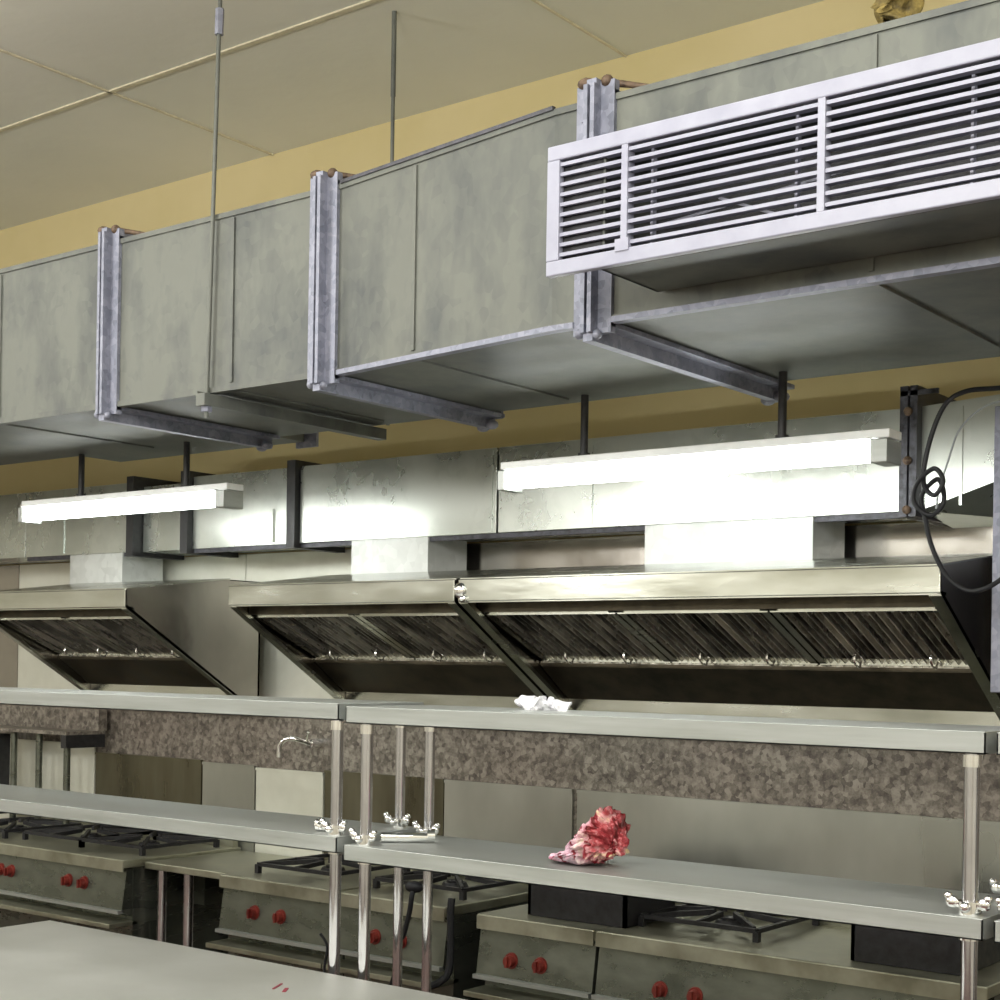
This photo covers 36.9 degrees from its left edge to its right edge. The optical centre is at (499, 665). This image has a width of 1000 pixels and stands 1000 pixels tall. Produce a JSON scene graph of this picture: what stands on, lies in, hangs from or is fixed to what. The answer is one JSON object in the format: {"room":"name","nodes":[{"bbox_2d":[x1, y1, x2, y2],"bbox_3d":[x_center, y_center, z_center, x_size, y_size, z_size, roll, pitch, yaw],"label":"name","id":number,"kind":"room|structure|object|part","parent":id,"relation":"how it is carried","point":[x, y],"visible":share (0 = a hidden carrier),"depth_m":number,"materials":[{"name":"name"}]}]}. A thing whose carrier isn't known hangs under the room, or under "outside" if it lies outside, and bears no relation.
{"room":"commercial kitchen","nodes":[
{"label":"commercial kitchen","id":0,"kind":"room"},
{"bbox_2d":[0,578,259,695],"bbox_3d":[-1.707,-0.118,6.651,1.065,0.538,0.740,1,0,38],"label":"hood","id":1,"kind":"object","parent":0,"point":[167,636],"visible":1,"depth_m":6.50,"materials":[{"name":"metal"}]},
{"bbox_3d":[-2.125,-0.123,6.974,0.008,0.529,0.738,1,0,38],"label":"panel","id":2,"kind":"part","parent":1,"relation":"part of","materials":[{"name":"metal"}]},
{"bbox_3d":[-1.882,-0.238,6.421,1.041,0.055,0.060,1,0,38],"label":"light rail","id":3,"kind":"part","parent":1,"relation":"part of","materials":[{"name":"metal"}]},
{"bbox_3d":[-1.982,-0.064,6.907,0.008,0.044,0.062,1,0,38],"label":"handle","id":4,"kind":"part","parent":1,"relation":"part of","materials":[{"name":"silver metal"}]},
{"bbox_3d":[-1.580,-0.057,6.598,0.008,0.044,0.062,1,0,38],"label":"handle","id":5,"kind":"part","parent":1,"relation":"part of","materials":[{"name":"silver metal"}]},
{"bbox_3d":[-1.288,-0.110,6.330,0.008,0.529,0.738,1,0,38],"label":"panel","id":6,"kind":"part","parent":1,"relation":"part of","materials":[{"name":"metal"}]},
{"bbox_3d":[-1.484,-0.111,6.940,1.065,0.525,0.010,1,0,38],"label":"panel","id":7,"kind":"part","parent":1,"relation":"part of","materials":[{"name":"metal"}]},
{"bbox_2d":[0,385,999,583],"bbox_3d":[-0.755,-0.627,6.304,8.300,0.520,0.339,1,0,38],"label":"duct","id":8,"kind":"object","parent":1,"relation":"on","point":[416,513],"visible":0.84,"depth_m":5.51,"materials":[{"name":"grey metal"}]},
{"bbox_2d":[228,567,552,707],"bbox_3d":[-0.366,-0.097,5.619,1.103,0.538,0.740,1,0,38],"label":"hood","id":9,"kind":"object","parent":8,"relation":"attached to","point":[405,636],"visible":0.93,"depth_m":5.58,"materials":[{"name":"metal"}]},
{"bbox_3d":[-0.799,-0.102,5.954,0.008,0.529,0.738,1,0,38],"label":"panel","id":10,"kind":"part","parent":9,"relation":"part of","materials":[{"name":"metal"}]},
{"bbox_3d":[-0.649,-0.042,5.881,0.008,0.044,0.062,1,0,38],"label":"handle","id":11,"kind":"part","parent":9,"relation":"part of","materials":[{"name":"silver metal"}]},
{"bbox_3d":[-0.541,-0.216,5.389,1.079,0.055,0.060,1,0,38],"label":"light rail","id":12,"kind":"part","parent":9,"relation":"part of","materials":[{"name":"metal"}]},
{"bbox_3d":[-0.459,-0.039,5.735,0.008,0.044,0.062,1,0,38],"label":"handle","id":13,"kind":"part","parent":9,"relation":"part of","materials":[{"name":"silver metal"}]},
{"bbox_3d":[-0.232,-0.036,5.560,0.008,0.044,0.062,1,0,38],"label":"handle","id":14,"kind":"part","parent":9,"relation":"part of","materials":[{"name":"silver metal"}]},
{"bbox_3d":[-0.042,-0.033,5.414,0.008,0.044,0.062,1,0,38],"label":"handle","id":15,"kind":"part","parent":9,"relation":"part of","materials":[{"name":"silver metal"}]},
{"bbox_3d":[0.069,-0.088,5.286,0.008,0.529,0.738,1,0,38],"label":"panel","id":16,"kind":"part","parent":9,"relation":"part of","materials":[{"name":"metal"}]},
{"bbox_2d":[454,553,999,725],"bbox_3d":[0.727,-0.079,4.767,1.659,0.538,0.759,1,0,38],"label":"hood","id":17,"kind":"object","parent":8,"relation":"attached to","point":[880,638],"visible":0.99,"depth_m":4.65,"materials":[{"name":"metal"}]},
{"bbox_3d":[0.087,-0.088,5.272,0.008,0.529,0.738,1,0,38],"label":"panel","id":18,"kind":"part","parent":17,"relation":"part of","materials":[{"name":"metal"}]},
{"bbox_3d":[0.240,-0.028,5.197,0.008,0.044,0.062,1,0,38],"label":"handle","id":19,"kind":"part","parent":17,"relation":"part of","materials":[{"name":"silver metal"}]},
{"bbox_3d":[0.430,-0.025,5.051,0.008,0.044,0.062,1,0,38],"label":"handle","id":20,"kind":"part","parent":17,"relation":"part of","materials":[{"name":"silver metal"}]},
{"bbox_3d":[0.662,-0.021,4.872,0.008,0.044,0.062,1,0,38],"label":"handle","id":21,"kind":"part","parent":17,"relation":"part of","materials":[{"name":"silver metal"}]},
{"bbox_3d":[0.562,-0.199,4.541,1.624,0.055,0.060,1,0,38],"label":"light rail","id":22,"kind":"part","parent":17,"relation":"part of","materials":[{"name":"silver metal"}]},
{"bbox_3d":[0.853,-0.018,4.726,0.008,0.044,0.062,1,0,38],"label":"handle","id":23,"kind":"part","parent":17,"relation":"part of","materials":[{"name":"silver metal"}]},
{"bbox_3d":[1.085,-0.015,4.548,0.008,0.044,0.062,1,0,38],"label":"handle","id":24,"kind":"part","parent":17,"relation":"part of","materials":[{"name":"silver metal"}]},
{"bbox_3d":[1.275,-0.012,4.401,0.008,0.044,0.062,1,0,38],"label":"handle","id":25,"kind":"part","parent":17,"relation":"part of","materials":[{"name":"silver metal"}]},
{"bbox_3d":[1.387,-0.067,4.272,0.008,0.529,0.738,1,0,38],"label":"panel","id":26,"kind":"part","parent":17,"relation":"part of","materials":[{"name":"metal"}]},
{"bbox_2d":[990,406,999,692],"bbox_3d":[1.595,-0.309,4.087,0.364,0.770,0.418,1,0,38],"label":"enclosure","id":27,"kind":"object","parent":8,"relation":"attached to","point":[995,620],"visible":1,"depth_m":4.03,"materials":[{"name":"grey metal"}]},
{"bbox_2d":[0,0,823,229],"bbox_3d":[-2.581,-2.400,2.992,14.200,0.100,7.950,1,0,38],"label":"ceiling","id":28,"kind":"structure","parent":0,"point":[329,78],"depth_m":5.81,"materials":[{"name":"paint"}]},
{"bbox_2d":[0,0,380,131],"bbox_3d":[-2.417,-2.344,6.732,9.700,0.006,0.022,1,0,38],"label":"trim","id":29,"kind":"structure","parent":28,"relation":"attached to","point":[366,2],"depth_m":5.77,"materials":[{"name":"beige"}]},
{"bbox_2d":[0,0,999,464],"bbox_3d":[-1.043,-1.551,5.337,7.600,1.548,1.142,1,0,38],"label":"duct","id":30,"kind":"object","parent":28,"relation":"attached to","point":[415,287],"visible":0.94,"depth_m":4.25,"materials":[{"name":"metal"}]},
{"bbox_2d":[18,442,242,523],"bbox_3d":[-1.501,-0.734,6.005,1.280,0.270,0.125,1,0,38],"label":"fluorescent light","id":31,"kind":"object","parent":30,"relation":"hanging from","point":[219,495],"visible":1,"depth_m":5.92,"materials":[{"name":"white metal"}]},
{"bbox_3d":[-1.727,-0.780,6.189,0.038,0.185,0.040,1,0,38],"label":"drop rod","id":32,"kind":"part","parent":31,"relation":"part of","materials":[{"name":"black paint"}]},
{"bbox_3d":[-1.210,-0.772,5.791,0.038,0.185,0.040,1,0,38],"label":"drop rod","id":33,"kind":"part","parent":31,"relation":"part of","materials":[{"name":"black paint"}]},
{"bbox_3d":[-0.890,-1.548,4.675,0.055,1.548,0.013,1,0,38],"label":"hanger rod","id":34,"kind":"part","parent":30,"relation":"part of","materials":[{"name":"grey metal"}]},
{"bbox_3d":[-0.385,-1.583,5.305,0.017,1.463,0.018,1,0,38],"label":"hanger rod","id":35,"kind":"part","parent":30,"relation":"part of","materials":[{"name":"grey metal"}]},
{"bbox_2d":[497,371,901,493],"bbox_3d":[0.544,-0.694,4.432,1.310,0.285,0.125,1,0,38],"label":"fluorescent light","id":36,"kind":"object","parent":30,"relation":"hanging from","point":[881,447],"visible":1,"depth_m":4.34,"materials":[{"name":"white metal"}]},
{"bbox_3d":[0.262,-0.741,4.659,0.038,0.200,0.040,1,0,38],"label":"drop rod","id":37,"kind":"part","parent":36,"relation":"part of","materials":[{"name":"black paint"}]},
{"bbox_3d":[0.799,-0.732,4.245,0.038,0.200,0.040,1,0,38],"label":"drop rod","id":38,"kind":"part","parent":36,"relation":"part of","materials":[{"name":"black paint"}]},
{"bbox_2d":[546,38,999,291],"bbox_3d":[0.742,-1.030,3.112,1.405,0.297,0.263,1,0,38],"label":"grille","id":39,"kind":"object","parent":30,"relation":"attached to","point":[904,156],"visible":1,"depth_m":3.13,"materials":[{"name":"white painted metal"},{"name":"black paint"}]},
{"bbox_2d":[870,0,924,23],"bbox_3d":[0.862,-1.435,3.249,0.127,0.114,0.097,1,0,38],"label":"scrap","id":40,"kind":"object","parent":30,"relation":"on","point":[884,10],"visible":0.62,"depth_m":3.24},
{"bbox_2d":[911,385,999,593],"bbox_3d":[1.208,-0.463,3.894,0.291,0.549,0.047,1,0,35],"label":"power cable","id":41,"kind":"object","parent":30,"relation":"hanging from","point":[941,480],"visible":1,"depth_m":3.94,"materials":[{"name":"black rubber"}]},
{"bbox_2d":[935,400,999,508],"bbox_3d":[1.263,-0.561,3.953,0.233,0.283,0.011,1,0,38],"label":"wire","id":42,"kind":"object","parent":30,"relation":"hanging from","point":[998,401],"visible":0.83,"depth_m":3.99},
{"bbox_2d":[531,0,626,57],"bbox_3d":[-0.179,-2.308,4.803,0.010,0.006,2.150,1,0,38],"label":"trim","id":43,"kind":"structure","parent":28,"relation":"attached to","point":[535,1],"depth_m":5.41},
{"bbox_2d":[0,0,999,565],"bbox_3d":[-0.160,-0.282,6.183,14.400,4.058,0.100,1,0,38],"label":"wall","id":44,"kind":"structure","parent":0,"point":[285,173],"depth_m":6.09,"materials":[{"name":"yellow paint"}]},
{"bbox_2d":[0,565,19,687],"bbox_3d":[-3.226,-0.204,8.448,1.780,0.675,0.045,1,0,38],"label":"wall panel","id":45,"kind":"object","parent":44,"relation":"attached to","point":[9,575],"depth_m":7.94,"materials":[{"name":"metal"}]},
{"bbox_2d":[0,738,95,818],"bbox_3d":[-2.918,1.040,8.173,2.235,1.326,0.016,1,0,38],"label":"panel","id":46,"kind":"object","parent":44,"relation":"attached to","point":[82,760],"visible":0.02,"depth_m":7.68,"materials":[{"name":"metal"}]},
{"bbox_2d":[18,554,246,689],"bbox_3d":[-1.833,-0.182,7.376,1.725,0.675,0.045,1,0,38],"label":"wall panel","id":47,"kind":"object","parent":44,"relation":"attached to","point":[32,672],"depth_m":7.67,"materials":[{"name":"metal"}]},
{"bbox_2d":[0,49,273,155],"bbox_3d":[-1.746,-2.333,5.882,0.012,0.006,2.350,1,0,38],"label":"trim","id":48,"kind":"structure","parent":44,"relation":"attached to","point":[1,50],"depth_m":6.17,"materials":[{"name":"beige"}]},
{"bbox_2d":[95,752,202,804],"bbox_3d":[-1.714,1.078,7.246,0.785,1.289,0.016,1,0,38],"label":"panel","id":49,"kind":"object","parent":44,"relation":"attached to","point":[170,779],"visible":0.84,"depth_m":7.23,"materials":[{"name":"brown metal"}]},
{"bbox_2d":[202,762,256,851],"bbox_3d":[-1.256,1.089,6.894,0.350,1.281,0.016,1,0,38],"label":"panel","id":50,"kind":"object","parent":44,"relation":"attached to","point":[223,784],"visible":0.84,"depth_m":6.88,"materials":[{"name":"metal"}]},
{"bbox_2d":[255,767,324,856],"bbox_3d":[-0.943,1.098,6.653,0.420,1.274,0.016,1,0,38],"label":"panel","id":51,"kind":"object","parent":44,"relation":"attached to","point":[297,792],"visible":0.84,"depth_m":6.65,"materials":[{"name":"metal"}]},
{"bbox_2d":[246,549,351,698],"bbox_3d":[-0.823,-0.166,6.599,0.815,0.675,0.045,1,0,38],"label":"wall panel","id":52,"kind":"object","parent":44,"relation":"attached to","point":[279,676],"depth_m":6.67,"materials":[{"name":"metal"}]},
{"bbox_2d":[276,732,322,756],"bbox_3d":[-0.863,0.340,6.500,0.199,0.114,0.086,1,0,-22],"label":"tap","id":53,"kind":"object","parent":44,"relation":"attached to","point":[311,743],"visible":1,"depth_m":6.49,"materials":[{"name":"silver metal"}]},
{"bbox_2d":[324,770,444,859],"bbox_3d":[-0.503,1.099,6.315,0.670,1.286,0.016,1,0,38],"label":"panel","id":54,"kind":"object","parent":44,"relation":"attached to","point":[383,795],"visible":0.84,"depth_m":6.30,"materials":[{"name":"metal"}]},
{"bbox_2d":[0,704,999,837],"bbox_3d":[-0.220,0.967,6.131,14.200,1.560,0.030,1,0,38],"label":"trim","id":55,"kind":"structure","parent":44,"relation":"attached to","point":[920,783],"depth_m":5.65,"materials":[{"name":"stone"}]},
{"bbox_2d":[444,780,573,848],"bbox_3d":[0.017,1.108,5.914,0.633,1.284,0.016,1,0,38],"label":"panel","id":56,"kind":"object","parent":44,"relation":"attached to","point":[508,813],"visible":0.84,"depth_m":5.90,"materials":[{"name":"metal"}]},
{"bbox_2d":[466,535,644,569],"bbox_3d":[0.164,-0.150,5.840,1.665,0.675,0.045,1,0,38],"label":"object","id":57,"kind":"structure","parent":44,"relation":"attached to","point":[624,550],"depth_m":5.77,"materials":[{"name":"metal"}]},
{"bbox_2d":[576,790,999,894],"bbox_3d":[1.371,1.130,4.873,2.740,1.284,0.016,1,0,38],"label":"panel","id":58,"kind":"object","parent":44,"relation":"attached to","point":[913,850],"visible":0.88,"depth_m":5.13,"materials":[{"name":"metal"}]},
{"bbox_2d":[844,522,992,557],"bbox_3d":[1.500,-0.129,4.813,1.695,0.675,0.045,1,0,38],"label":"trim","id":59,"kind":"structure","parent":44,"relation":"attached to","point":[898,539],"depth_m":4.90,"materials":[{"name":"metal"}]},
{"bbox_3d":[-2.647,1.758,2.992,14.200,0.100,7.950,1,0,38],"label":"floor","id":60,"kind":"structure","parent":0,"visible":0},
{"bbox_2d":[0,814,240,953],"bbox_3d":[-2.067,1.235,7.044,1.665,0.964,0.730,1,0,38],"label":"gas range","id":61,"kind":"object","parent":60,"relation":"on","point":[90,875],"visible":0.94,"depth_m":6.62,"materials":[{"name":"metal"}]},
{"bbox_3d":[-2.289,0.928,6.835,0.060,0.060,0.041,1,0,38],"label":"knob","id":62,"kind":"part","parent":61,"relation":"part of","materials":[{"name":"plastic"}]},
{"bbox_3d":[-2.226,0.929,6.787,0.060,0.060,0.041,1,0,38],"label":"knob","id":63,"kind":"part","parent":61,"relation":"part of","materials":[{"name":"plastic"}]},
{"bbox_3d":[-2.348,0.788,7.297,0.110,0.028,0.110,1,0,38],"label":"burner","id":64,"kind":"part","parent":61,"relation":"part of","materials":[{"name":"metal"}]},
{"bbox_2d":[0,704,106,823],"bbox_3d":[-2.374,0.500,7.585,0.900,0.585,0.240,1,0,38],"label":"counter","id":65,"kind":"object","parent":61,"relation":"on","point":[77,727],"visible":0.73,"depth_m":7.50,"materials":[{"name":"stone"}]},
{"bbox_3d":[-2.461,0.559,7.588,0.033,0.463,0.034,1,0,38],"label":"leg","id":66,"kind":"part","parent":65,"relation":"part of","materials":[{"name":"metal"}]},
{"bbox_3d":[-2.295,0.562,7.460,0.033,0.463,0.034,1,0,38],"label":"leg","id":67,"kind":"part","parent":65,"relation":"part of","materials":[{"name":"metal"}]},
{"bbox_3d":[-2.116,0.565,7.323,0.033,0.463,0.034,1,0,38],"label":"leg","id":68,"kind":"part","parent":65,"relation":"part of","materials":[{"name":"metal"}]},
{"bbox_3d":[-2.250,1.024,6.802,1.657,0.014,0.030,1,0,38],"label":"panel rail","id":69,"kind":"part","parent":61,"relation":"part of","materials":[{"name":"metal"}]},
{"bbox_3d":[-1.893,0.935,6.531,0.060,0.060,0.041,1,0,38],"label":"knob","id":70,"kind":"part","parent":61,"relation":"part of","materials":[{"name":"plastic"}]},
{"bbox_3d":[-2.226,0.951,6.832,1.657,0.208,0.065,1,0,38],"label":"control panel","id":71,"kind":"part","parent":61,"relation":"part of","materials":[{"name":"metal"}]},
{"bbox_3d":[-1.806,0.936,6.463,0.060,0.060,0.041,1,0,38],"label":"knob","id":72,"kind":"part","parent":61,"relation":"part of","materials":[{"name":"plastic"}]},
{"bbox_3d":[-1.912,0.795,7.012,0.110,0.028,0.110,1,0,38],"label":"burner","id":73,"kind":"part","parent":61,"relation":"part of","materials":[{"name":"metal"}]},
{"bbox_2d":[0,820,240,871],"bbox_3d":[-2.041,0.835,7.070,1.665,0.050,0.664,1,0,38],"label":"cooktop","id":74,"kind":"object","parent":61,"relation":"in","point":[17,846],"depth_m":6.67,"materials":[{"name":"metal"}]},
{"bbox_3d":[-1.579,0.801,6.756,0.110,0.028,0.110,1,0,38],"label":"burner","id":75,"kind":"part","parent":61,"relation":"part of","materials":[{"name":"metal"}]},
{"bbox_2d":[0,687,423,986],"bbox_3d":[-1.372,0.908,5.056,2.601,1.640,0.360,1,0,38],"label":"shelf rack","id":76,"kind":"object","parent":60,"relation":"on","point":[234,824],"visible":0.89,"depth_m":4.46,"materials":[{"name":"metal"}]},
{"bbox_3d":[-1.365,0.478,5.056,2.584,0.044,0.360,1,0,38],"label":"shelf","id":77,"kind":"part","parent":76,"relation":"part of","materials":[{"name":"metal"}]},
{"bbox_3d":[-1.359,0.111,5.056,2.584,0.046,0.360,1,0,38],"label":"shelf","id":78,"kind":"part","parent":76,"relation":"part of","materials":[{"name":"metal"}]},
{"bbox_2d":[314,819,329,830],"bbox_3d":[-0.490,0.453,4.256,0.066,0.034,0.033,1,0,26],"label":"bar","id":79,"kind":"object","parent":76,"relation":"on","point":[317,824],"visible":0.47,"depth_m":4.25,"materials":[{"name":"silver metal"}]},
{"bbox_2d":[319,933,327,972],"bbox_3d":[-0.474,1.246,4.261,0.131,0.972,0.049,1,0,38],"label":"cable","id":80,"kind":"object","parent":76,"relation":"hanging from","point":[320,934],"visible":0.72,"depth_m":4.29,"materials":[{"name":"black rubber"}]},
{"bbox_3d":[-0.464,0.911,4.185,0.033,1.604,0.033,1,0,38],"label":"post","id":81,"kind":"part","parent":76,"relation":"part of","materials":[{"name":"silver metal"}]},
{"bbox_3d":[-0.301,0.913,4.397,0.029,1.604,0.029,1,0,38],"label":"post","id":82,"kind":"part","parent":76,"relation":"part of","materials":[{"name":"metal"}]},
{"bbox_2d":[145,850,293,946],"bbox_3d":[-1.123,1.285,6.418,0.575,0.895,0.550,1,0,38],"label":"table","id":83,"kind":"object","parent":60,"relation":"on","point":[201,873],"visible":0.37,"depth_m":6.37,"materials":[{"name":"metal"}]},
{"bbox_3d":[-1.447,1.294,6.396,0.043,0.865,0.044,1,0,38],"label":"leg","id":84,"kind":"part","parent":83,"relation":"part of","materials":[{"name":"metal"}]},
{"bbox_3d":[-1.312,1.297,6.292,0.043,0.865,0.044,1,0,38],"label":"leg","id":85,"kind":"part","parent":83,"relation":"part of","materials":[{"name":"metal"}]},
{"bbox_2d":[0,920,465,999],"bbox_3d":[-0.829,1.286,3.892,2.227,0.902,0.785,1,0,38],"label":"table","id":86,"kind":"object","parent":60,"relation":"on","point":[43,960],"visible":1,"depth_m":4.07,"materials":[{"name":"metal"}]},
{"bbox_2d":[206,853,415,975],"bbox_3d":[-0.687,1.257,5.982,0.628,0.964,0.730,1,0,38],"label":"gas range","id":87,"kind":"object","parent":60,"relation":"on","point":[277,913],"visible":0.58,"depth_m":5.79,"materials":[{"name":"metal"}]},
{"bbox_3d":[-0.963,0.959,5.815,0.060,0.060,0.041,1,0,38],"label":"knob","id":88,"kind":"part","parent":87,"relation":"part of","materials":[{"name":"plastic"}]},
{"bbox_3d":[-0.870,1.046,5.740,0.620,0.014,0.030,1,0,38],"label":"panel rail","id":89,"kind":"part","parent":87,"relation":"part of","materials":[{"name":"metal"}]},
{"bbox_3d":[-0.846,0.973,5.770,0.620,0.208,0.065,1,0,38],"label":"control panel","id":90,"kind":"part","parent":87,"relation":"part of","materials":[{"name":"metal"}]},
{"bbox_3d":[-0.849,0.961,5.728,0.060,0.060,0.041,1,0,38],"label":"knob","id":91,"kind":"part","parent":87,"relation":"part of","materials":[{"name":"plastic"}]},
{"bbox_2d":[219,860,414,902],"bbox_3d":[-0.661,0.857,6.008,0.628,0.050,0.664,1,0,38],"label":"cooktop","id":92,"kind":"object","parent":87,"relation":"in","point":[273,884],"depth_m":5.82,"materials":[{"name":"metal"}]},
{"bbox_3d":[-0.672,0.815,6.032,0.110,0.028,0.110,1,0,38],"label":"burner","id":93,"kind":"part","parent":87,"relation":"part of","materials":[{"name":"metal"}]},
{"bbox_2d":[389,881,422,984],"bbox_3d":[-0.331,1.237,5.184,0.143,0.997,0.058,1,0,38],"label":"gas hose","id":94,"kind":"object","parent":60,"relation":"on","point":[413,887],"visible":0.63,"depth_m":5.14,"materials":[{"name":"black rubber"}]},
{"bbox_2d":[322,870,527,999],"bbox_3d":[-0.225,1.266,5.626,0.525,0.961,0.730,1,0,38],"label":"gas range","id":95,"kind":"object","parent":60,"relation":"on","point":[473,896],"visible":0.59,"depth_m":5.40,"materials":[{"name":"metal"}]},
{"bbox_3d":[-0.461,0.983,5.429,0.060,0.060,0.041,1,0,38],"label":"knob","id":96,"kind":"part","parent":95,"relation":"part of","materials":[{"name":"plastic"}]},
{"bbox_3d":[-0.407,1.054,5.385,0.517,0.014,0.030,1,0,38],"label":"panel rail","id":97,"kind":"part","parent":95,"relation":"part of","materials":[{"name":"metal"}]},
{"bbox_3d":[-0.383,0.982,5.414,0.517,0.205,0.065,1,0,38],"label":"control panel","id":98,"kind":"part","parent":95,"relation":"part of","materials":[{"name":"metal"}]},
{"bbox_3d":[-0.361,0.984,5.352,0.060,0.060,0.041,1,0,38],"label":"knob","id":99,"kind":"part","parent":95,"relation":"part of","materials":[{"name":"plastic"}]},
{"bbox_2d":[341,876,527,921],"bbox_3d":[-0.198,0.867,5.653,0.525,0.050,0.664,1,0,38],"label":"cooktop","id":100,"kind":"object","parent":95,"relation":"in","point":[467,905],"depth_m":5.47,"materials":[{"name":"metal"}]},
{"bbox_2d":[431,898,454,989],"bbox_3d":[-0.210,0.957,5.141,0.109,0.324,0.039,1,0,-4],"label":"gas pipe","id":101,"kind":"object","parent":95,"relation":"attached to","point":[445,977],"visible":0.89,"depth_m":5.14,"materials":[{"name":"black metal"}]},
{"bbox_3d":[-0.172,0.826,5.698,0.110,0.028,0.110,1,0,38],"label":"burner","id":102,"kind":"part","parent":95,"relation":"part of","materials":[{"name":"metal"}]},
{"bbox_2d":[463,903,682,999],"bbox_3d":[0.286,1.287,5.233,0.485,0.935,0.730,1,0,38],"label":"gas range","id":103,"kind":"object","parent":60,"relation":"on","point":[522,956],"visible":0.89,"depth_m":5.01,"materials":[{"name":"metal"}]},
{"bbox_3d":[0.030,0.996,5.051,0.060,0.060,0.041,1,0,38],"label":"knob","id":104,"kind":"part","parent":103,"relation":"part of","materials":[{"name":"plastic"}]},
{"bbox_3d":[0.104,1.062,4.991,0.477,0.014,0.030,1,0,38],"label":"panel rail","id":105,"kind":"part","parent":103,"relation":"part of","materials":[{"name":"metal"}]},
{"bbox_3d":[0.128,0.992,5.021,0.477,0.200,0.065,1,0,38],"label":"control panel","id":106,"kind":"part","parent":103,"relation":"part of","materials":[{"name":"metal"}]},
{"bbox_3d":[0.126,0.997,4.977,0.060,0.060,0.041,1,0,38],"label":"knob","id":107,"kind":"part","parent":103,"relation":"part of","materials":[{"name":"plastic"}]},
{"bbox_2d":[477,904,611,945],"bbox_3d":[0.313,0.880,5.259,0.485,0.050,0.664,1,0,38],"label":"cooktop","id":108,"kind":"object","parent":103,"relation":"in","point":[515,923],"depth_m":5.01,"materials":[{"name":"metal"}]},
{"bbox_2d":[528,884,674,927],"bbox_3d":[0.348,0.770,5.130,0.411,0.168,0.328,1,0,38],"label":"stand","id":109,"kind":"object","parent":103,"relation":"on","point":[619,911],"visible":0.31,"depth_m":4.99,"materials":[{"name":"metal"}]},
{"bbox_2d":[343,705,999,999],"bbox_3d":[0.376,0.940,3.711,1.787,1.633,0.360,1,0,38],"label":"shelf rack","id":110,"kind":"object","parent":60,"relation":"on","point":[968,915],"visible":0.94,"depth_m":3.52,"materials":[{"name":"metal"}]},
{"bbox_3d":[-0.376,0.916,4.117,0.033,1.597,0.033,1,0,38],"label":"post","id":111,"kind":"part","parent":110,"relation":"part of","materials":[{"name":"silver metal"}]},
{"bbox_2d":[381,829,434,842],"bbox_3d":[-0.257,0.472,4.176,0.149,0.038,0.037,1,0,-7],"label":"bar","id":112,"kind":"object","parent":110,"relation":"on","point":[429,837],"visible":1,"depth_m":4.17,"materials":[{"name":"silver metal"}]},
{"bbox_3d":[-0.213,0.918,4.328,0.029,1.597,0.029,1,0,38],"label":"post","id":113,"kind":"part","parent":110,"relation":"part of","materials":[{"name":"metal"}]},
{"bbox_2d":[514,695,571,710],"bbox_3d":[0.116,0.101,4.027,0.173,0.044,0.067,1,0,29],"label":"plastic film","id":114,"kind":"object","parent":110,"relation":"on","point":[526,702],"visible":0.83,"depth_m":4.01,"materials":[{"name":"white plastic"}]},
{"bbox_2d":[548,806,630,864],"bbox_3d":[0.226,0.424,3.766,0.201,0.151,0.198,1,0,-4],"label":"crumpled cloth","id":115,"kind":"object","parent":110,"relation":"on","point":[603,837],"visible":1,"depth_m":3.70,"materials":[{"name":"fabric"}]},
{"bbox_3d":[0.383,0.524,3.711,1.770,0.044,0.360,1,0,38],"label":"shelf","id":116,"kind":"part","parent":110,"relation":"part of","materials":[{"name":"metal"}]},
{"bbox_3d":[0.389,0.146,3.711,1.770,0.046,0.360,1,0,38],"label":"shelf","id":117,"kind":"part","parent":110,"relation":"part of","materials":[{"name":"metal"}]},
{"bbox_3d":[0.961,0.937,3.089,0.033,1.597,0.033,1,0,38],"label":"post","id":118,"kind":"part","parent":110,"relation":"part of","materials":[{"name":"silver metal"}]},
{"bbox_2d":[591,904,999,999],"bbox_3d":[0.990,1.288,4.692,1.280,0.956,0.730,1,0,38],"label":"gas range","id":119,"kind":"object","parent":60,"relation":"on","point":[692,952],"visible":0.89,"depth_m":4.63,"materials":[{"name":"metal"}]},
{"bbox_3d":[0.807,1.073,4.450,1.272,0.014,0.030,1,0,38],"label":"panel rail","id":120,"kind":"part","parent":119,"relation":"part of","materials":[{"name":"metal"}]},
{"bbox_3d":[0.495,1.016,4.693,0.060,0.060,0.041,1,0,38],"label":"knob","id":121,"kind":"part","parent":119,"relation":"part of","materials":[{"name":"plastic"}]},
{"bbox_3d":[0.595,1.018,4.616,0.060,0.060,0.041,1,0,38],"label":"knob","id":122,"kind":"part","parent":119,"relation":"part of","materials":[{"name":"plastic"}]},
{"bbox_3d":[0.763,0.846,4.979,0.110,0.028,0.110,1,0,38],"label":"burner","id":123,"kind":"part","parent":119,"relation":"part of","materials":[{"name":"metal"}]},
{"bbox_3d":[0.831,1.003,4.480,1.272,0.200,0.065,1,0,38],"label":"control panel","id":124,"kind":"part","parent":119,"relation":"part of","materials":[{"name":"metal"}]},
{"bbox_2d":[851,925,999,975],"bbox_3d":[1.261,0.784,4.428,0.356,0.168,0.328,1,0,38],"label":"stand","id":125,"kind":"object","parent":119,"relation":"on","point":[918,951],"visible":0.32,"depth_m":4.31,"materials":[{"name":"metal"}]},
{"bbox_2d":[994,732,999,942],"bbox_3d":[1.470,0.957,2.870,0.962,1.633,0.360,1,0,38],"label":"rack","id":126,"kind":"object","parent":60,"relation":"on","point":[997,900],"visible":1,"depth_m":3.01,"materials":[{"name":"metal"}]},
{"bbox_2d":[994,919,999,942],"bbox_3d":[1.477,0.542,2.870,0.945,0.044,0.360,1,0,38],"label":"shelf","id":127,"kind":"object","parent":126,"relation":"attached to","point":[997,922],"depth_m":3.01,"materials":[{"name":"metal"}]},
{"bbox_2d":[997,732,999,754],"bbox_3d":[1.483,0.164,2.870,0.945,0.046,0.360,1,0,38],"label":"shelf","id":128,"kind":"object","parent":126,"relation":"attached to","point":[998,733],"depth_m":3.01,"materials":[{"name":"metal"}]}
]}

